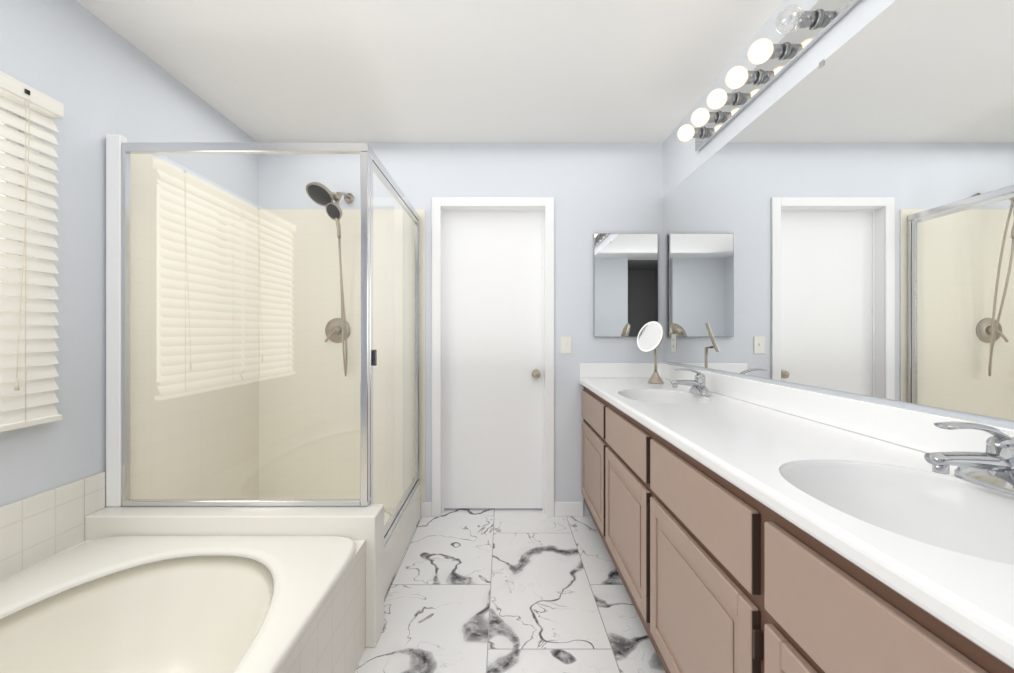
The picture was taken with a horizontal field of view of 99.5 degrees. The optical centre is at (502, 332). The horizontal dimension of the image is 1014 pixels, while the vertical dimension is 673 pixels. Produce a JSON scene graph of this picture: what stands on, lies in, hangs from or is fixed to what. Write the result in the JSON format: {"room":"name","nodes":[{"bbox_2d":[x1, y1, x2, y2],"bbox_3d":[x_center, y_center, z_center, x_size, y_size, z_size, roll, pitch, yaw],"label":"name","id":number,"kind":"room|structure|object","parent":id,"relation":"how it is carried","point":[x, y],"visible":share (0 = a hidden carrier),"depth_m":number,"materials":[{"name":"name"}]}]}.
{"room":"bathroom","nodes":[
{"label":"bathroom","id":0,"kind":"room"},
{"bbox_2d":[0,0,257,506],"bbox_3d":[-1.705,-0.024,0.628,0.212,2.438,4.347,0,0,0],"label":"wall","id":1,"kind":"structure","parent":0,"point":[105,85],"depth_m":1.64,"materials":[{"name":"paint"}]},
{"bbox_2d":[0,107,18,310],"bbox_3d":[-1.686,-0.247,0.884,0.039,1.064,1.184,0,0,0],"label":"window","id":2,"kind":"structure","parent":1,"relation":"in","point":[3,109],"depth_m":1.45,"materials":[{"name":"glass"}]},
{"bbox_2d":[0,71,63,431],"bbox_3d":[-1.562,-0.249,0.884,0.069,1.111,1.246,0,0,0],"label":"window blinds","id":3,"kind":"object","parent":1,"relation":"attached to","point":[28,397],"visible":1,"depth_m":1.41,"materials":[{"name":"white plastic"}]},
{"bbox_2d":[75,0,782,142],"bbox_3d":[-0.276,-1.292,0.628,3.071,0.097,4.772,0,0,0],"label":"ceiling","id":4,"kind":"structure","parent":0,"point":[369,71],"depth_m":1.96,"materials":[{"name":"paint"}]},
{"bbox_2d":[258,143,662,515],"bbox_3d":[-0.382,-0.024,2.908,2.858,2.438,0.212,0,0,0],"label":"wall","id":5,"kind":"structure","parent":0,"point":[594,187],"depth_m":2.80,"materials":[{"name":"paint"}]},
{"bbox_2d":[432,197,553,516],"bbox_3d":[-0.065,0.157,2.900,0.797,2.077,0.228,0,0,0],"label":"door frame","id":6,"kind":"structure","parent":5,"relation":"in","point":[441,205],"depth_m":2.79,"materials":[{"name":"white wood"}]},
{"bbox_2d":[444,212,542,507],"bbox_3d":[-0.065,0.179,2.900,0.675,2.001,0.034,0,0,0],"label":"door","id":7,"kind":"structure","parent":5,"relation":"in","point":[493,261],"depth_m":2.88,"materials":[{"name":"white wood"}]},
{"bbox_2d":[532,370,540,378],"bbox_3d":[0.221,0.275,2.848,0.060,0.060,0.071,0,0,0],"label":"door knob","id":8,"kind":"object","parent":7,"relation":"attached to","point":[536,374],"depth_m":2.82,"materials":[{"name":"silver metal"}]},
{"bbox_2d":[421,502,582,516],"bbox_3d":[-0.004,1.148,2.794,1.055,0.095,0.013,0,0,0],"label":"baseboard","id":9,"kind":"structure","parent":5,"relation":"attached to","point":[561,509],"depth_m":2.79,"materials":[{"name":"white paint"}]},
{"bbox_2d":[561,336,570,353],"bbox_3d":[0.411,0.078,2.794,0.070,0.112,0.013,0,0,0],"label":"switch plate","id":10,"kind":"object","parent":5,"relation":"attached to","point":[565,340],"visible":1,"depth_m":2.80,"materials":[{"name":"white plastic"}]},
{"bbox_2d":[593,233,657,336],"bbox_3d":[0.796,-0.310,2.789,0.417,0.672,0.024,0,0,0],"label":"mirror","id":11,"kind":"object","parent":5,"relation":"attached to","point":[625,265],"visible":0.83,"depth_m":2.78,"materials":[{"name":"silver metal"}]},
{"bbox_2d":[355,508,665,672],"bbox_3d":[-0.276,1.243,0.628,3.071,0.097,4.772,0,0,0],"label":"floor","id":12,"kind":"structure","parent":0,"point":[471,590],"depth_m":1.89,"materials":[{"name":"tile"}]},
{"bbox_2d":[0,472,383,672],"bbox_3d":[-1.040,0.874,0.753,1.114,0.642,1.990,0,0,0],"label":"bathtub","id":13,"kind":"object","parent":12,"relation":"on","point":[87,586],"visible":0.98,"depth_m":1.41,"materials":[{"name":"ceramic"}]},
{"bbox_2d":[0,536,355,672],"bbox_3d":[-1.034,0.942,0.708,1.033,0.361,1.831,0,0,0],"label":"basin","id":14,"kind":"object","parent":13,"relation":"in","point":[100,604],"depth_m":1.37,"materials":[{"name":"ceramic"}]},
{"bbox_2d":[106,135,424,597],"bbox_3d":[-1.052,0.143,2.255,1.090,2.103,1.089,0,0,0],"label":"shower","id":15,"kind":"object","parent":12,"relation":"on","point":[255,357],"visible":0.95,"depth_m":2.52,"materials":[{"name":"glass"}]},
{"bbox_2d":[579,363,1013,672],"bbox_3d":[0.769,0.681,1.174,0.552,1.027,3.251,0,0,0],"label":"vanity","id":16,"kind":"object","parent":12,"relation":"on","point":[747,525],"visible":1,"depth_m":0.95,"materials":[{"name":"brown wood"}]},
{"bbox_2d":[637,321,663,383],"bbox_3d":[0.859,0.110,2.505,0.166,0.362,0.132,0,0,27],"label":"makeup mirror","id":17,"kind":"object","parent":16,"relation":"on","point":[650,337],"visible":1,"depth_m":2.50,"materials":[{"name":"silver metal"}]},
{"bbox_2d":[670,368,710,395],"bbox_3d":[0.890,0.229,2.053,0.165,0.123,0.158,0,0,0],"label":"faucet","id":18,"kind":"object","parent":16,"relation":"on","point":[698,386],"depth_m":2.04,"materials":[{"name":"silver metal"}]},
{"bbox_2d":[924,422,1013,494],"bbox_3d":[0.890,0.229,0.807,0.165,0.123,0.158,0,0,0],"label":"faucet","id":19,"kind":"object","parent":16,"relation":"on","point":[991,471],"depth_m":0.80,"materials":[{"name":"silver metal"}]},
{"bbox_2d":[663,0,1013,428],"bbox_3d":[1.153,-0.024,0.628,0.212,2.438,4.772,0,0,0],"label":"wall","id":20,"kind":"structure","parent":0,"point":[680,158],"depth_m":1.64,"materials":[{"name":"paint"}]},
{"bbox_2d":[677,0,859,150],"bbox_3d":[0.972,-1.027,0.977,0.148,0.112,2.634,0,0,0],"label":"sconce","id":21,"kind":"object","parent":20,"relation":"attached to","point":[771,60],"visible":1,"depth_m":1.65,"materials":[{"name":"silver metal"}]},
{"bbox_2d":[579,363,1013,452],"bbox_3d":[0.771,0.243,1.174,0.548,0.096,3.251,0,0,0],"label":"backsplash","id":22,"kind":"structure","parent":20,"relation":"attached to","point":[909,428],"depth_m":1.31,"materials":[{"name":"white stone"}]},
{"bbox_2d":[663,0,1013,420],"bbox_3d":[1.044,-0.352,1.181,0.005,1.061,3.234,0,0,0],"label":"mirror","id":23,"kind":"object","parent":20,"relation":"attached to","point":[856,236],"visible":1,"depth_m":1.21,"materials":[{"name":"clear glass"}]},
{"bbox_2d":[671,334,675,351],"bbox_3d":[1.038,0.061,2.608,0.006,0.112,0.070,0,0,0],"label":"outlet","id":24,"kind":"object","parent":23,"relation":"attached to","point":[673,336],"visible":1,"depth_m":2.61,"materials":[{"name":"white plastic"}]},
{"bbox_2d":[819,59,823,67],"bbox_3d":[1.040,-0.879,0.894,0.003,0.017,1.034,0,0,0],"label":"clips","id":25,"kind":"object","parent":23,"relation":"attached to","point":[821,63],"depth_m":1.40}
]}

